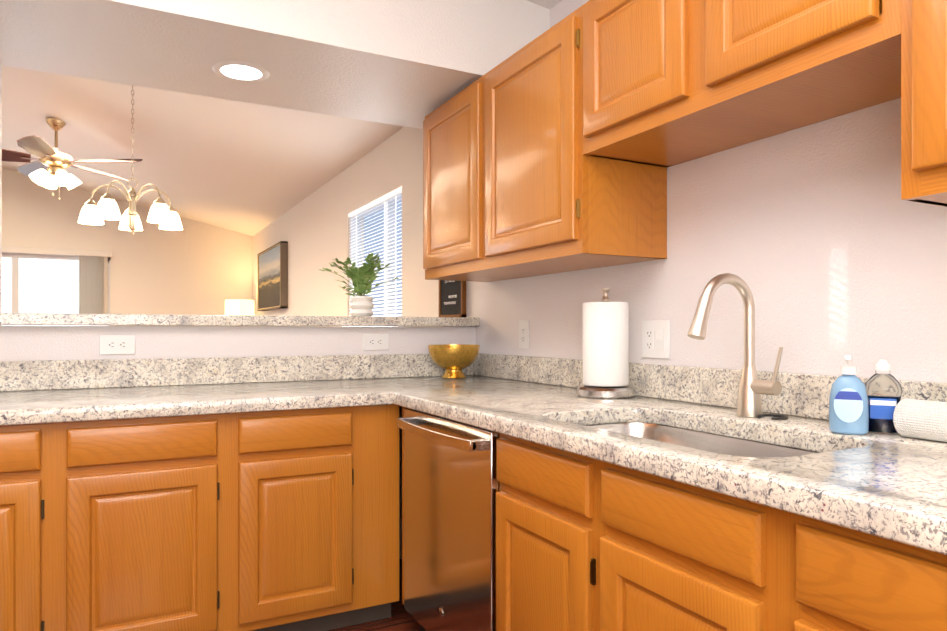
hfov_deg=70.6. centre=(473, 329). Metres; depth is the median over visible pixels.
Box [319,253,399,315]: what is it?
potted plant
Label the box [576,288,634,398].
paper towel holder
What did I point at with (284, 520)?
base cabinet
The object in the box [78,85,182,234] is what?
chandelier
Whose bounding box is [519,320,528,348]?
outlet
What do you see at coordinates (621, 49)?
upper cabinet
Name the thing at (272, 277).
picture frame
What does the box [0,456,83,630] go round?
base cabinet
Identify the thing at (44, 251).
valance
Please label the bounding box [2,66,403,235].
ceiling
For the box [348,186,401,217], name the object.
blind headrail
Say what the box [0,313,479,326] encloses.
bar
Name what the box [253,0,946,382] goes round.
wall
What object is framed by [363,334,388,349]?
outlet
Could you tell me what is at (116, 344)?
outlet
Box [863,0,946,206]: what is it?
upper cabinet
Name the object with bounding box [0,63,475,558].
wall
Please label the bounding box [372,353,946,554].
countertop
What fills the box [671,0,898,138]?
upper cabinet
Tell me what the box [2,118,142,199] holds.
ceiling fan
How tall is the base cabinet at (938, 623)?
0.582 m
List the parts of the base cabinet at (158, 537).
door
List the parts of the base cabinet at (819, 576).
door, drawer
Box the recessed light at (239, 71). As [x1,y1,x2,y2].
[212,61,269,81]
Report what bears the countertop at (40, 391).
on the base cabinet at (158, 537)
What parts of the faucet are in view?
handle lever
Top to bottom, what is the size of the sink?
0.226 m
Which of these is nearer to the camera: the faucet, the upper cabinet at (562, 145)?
the faucet
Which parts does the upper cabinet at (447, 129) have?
tall door, tall frame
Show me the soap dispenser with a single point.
(848, 407)
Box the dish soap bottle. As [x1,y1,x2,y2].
[865,360,902,433]
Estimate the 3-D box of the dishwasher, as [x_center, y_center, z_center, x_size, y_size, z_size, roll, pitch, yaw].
[0.166,0.681,2.219,0.725,0.812,0.631,0,0,-28]
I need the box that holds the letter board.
[439,280,465,316]
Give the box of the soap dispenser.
[829,355,868,434]
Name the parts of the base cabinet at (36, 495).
door, drawer, frame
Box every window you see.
[349,192,401,316]
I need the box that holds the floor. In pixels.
[328,559,419,630]
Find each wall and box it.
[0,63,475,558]
[2,168,252,314]
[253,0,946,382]
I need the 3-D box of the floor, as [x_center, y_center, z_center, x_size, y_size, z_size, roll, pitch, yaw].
[-2.483,1.144,3.008,5.412,0.110,12.067,0,0,-28]
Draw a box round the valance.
[2,246,111,256]
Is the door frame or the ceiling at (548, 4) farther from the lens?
the door frame
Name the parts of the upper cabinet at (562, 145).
tall door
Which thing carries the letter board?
on the bar
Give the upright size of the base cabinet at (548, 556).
0.582 m
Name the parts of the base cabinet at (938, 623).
door, drawer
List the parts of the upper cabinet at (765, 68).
short door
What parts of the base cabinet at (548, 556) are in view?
door, drawer, frame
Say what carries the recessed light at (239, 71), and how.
in the ceiling at (410, 63)
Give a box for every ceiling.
[0,0,549,128]
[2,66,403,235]
[527,0,561,8]
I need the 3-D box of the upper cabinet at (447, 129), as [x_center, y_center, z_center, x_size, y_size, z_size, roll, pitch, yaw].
[0.059,-0.606,2.883,0.360,0.750,0.615,0,0,-28]
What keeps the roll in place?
on the countertop at (685, 425)
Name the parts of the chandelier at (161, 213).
lamp shade, lamp shade, arm, arm, lamp shade, arm, arm, lamp shade, lamp shade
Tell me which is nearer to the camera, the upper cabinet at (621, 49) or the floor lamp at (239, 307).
the upper cabinet at (621, 49)
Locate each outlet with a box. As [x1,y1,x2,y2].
[99,335,134,354]
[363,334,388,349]
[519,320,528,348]
[642,320,669,358]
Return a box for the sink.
[588,423,819,457]
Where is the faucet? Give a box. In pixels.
[687,273,787,419]
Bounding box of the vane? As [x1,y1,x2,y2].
[79,256,107,313]
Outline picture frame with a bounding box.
[257,241,287,310]
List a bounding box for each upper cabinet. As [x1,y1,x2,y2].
[423,84,530,281]
[471,14,666,275]
[571,0,762,167]
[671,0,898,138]
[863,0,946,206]
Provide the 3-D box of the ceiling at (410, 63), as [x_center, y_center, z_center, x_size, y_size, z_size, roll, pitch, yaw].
[-2.050,-1.728,1.971,4.950,1.452,0.759,0,0,-28]
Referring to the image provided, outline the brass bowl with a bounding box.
[428,344,479,378]
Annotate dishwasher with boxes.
[396,408,499,630]
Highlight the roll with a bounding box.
[893,399,946,441]
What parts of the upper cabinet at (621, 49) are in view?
short door, short frame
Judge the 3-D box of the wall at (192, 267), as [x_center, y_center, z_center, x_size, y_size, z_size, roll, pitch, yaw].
[-5.248,-0.678,8.075,4.950,3.542,0.132,0,0,-28]
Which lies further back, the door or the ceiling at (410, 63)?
the door
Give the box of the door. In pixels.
[2,258,78,325]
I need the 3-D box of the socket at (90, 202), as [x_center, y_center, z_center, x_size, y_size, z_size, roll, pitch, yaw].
[-2.465,-0.819,4.313,0.079,0.037,0.079,0,0,-28]
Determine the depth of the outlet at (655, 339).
2.22 m
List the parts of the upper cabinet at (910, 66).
tall frame, tall door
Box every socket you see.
[84,199,97,205]
[101,193,114,199]
[153,198,166,204]
[168,206,176,211]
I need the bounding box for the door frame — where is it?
[2,253,109,313]
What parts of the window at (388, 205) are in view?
blind cord, blind cord, blind cord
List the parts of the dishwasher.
handle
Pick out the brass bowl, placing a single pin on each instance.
(453, 360)
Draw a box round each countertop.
[0,355,387,425]
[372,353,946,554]
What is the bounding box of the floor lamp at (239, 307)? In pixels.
[225,299,253,314]
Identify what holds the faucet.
on the countertop at (685, 425)
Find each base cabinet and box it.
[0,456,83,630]
[72,448,243,630]
[220,440,359,630]
[312,436,403,623]
[496,484,815,630]
[596,520,946,630]
[896,612,946,630]
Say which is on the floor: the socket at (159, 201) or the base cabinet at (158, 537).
the base cabinet at (158, 537)
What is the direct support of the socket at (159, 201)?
attached to the chandelier at (161, 213)
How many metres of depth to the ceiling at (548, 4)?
2.73 m
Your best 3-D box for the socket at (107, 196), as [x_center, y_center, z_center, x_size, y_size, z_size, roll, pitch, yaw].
[-2.250,-0.819,4.117,0.079,0.037,0.079,0,0,-28]
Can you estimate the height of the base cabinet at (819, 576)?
0.582 m
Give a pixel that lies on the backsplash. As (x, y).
(801, 395)
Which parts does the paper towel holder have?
rod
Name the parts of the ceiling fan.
blade, blade, blade, lamp shade, lamp shade, motor, lamp shade, lamp shade, blade, blade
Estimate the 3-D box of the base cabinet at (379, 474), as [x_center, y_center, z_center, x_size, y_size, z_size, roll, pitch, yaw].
[-0.504,0.796,2.702,0.183,0.582,0.688,0,0,-28]
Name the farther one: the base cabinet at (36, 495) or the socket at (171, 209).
the socket at (171, 209)
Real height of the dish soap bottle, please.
0.158 m

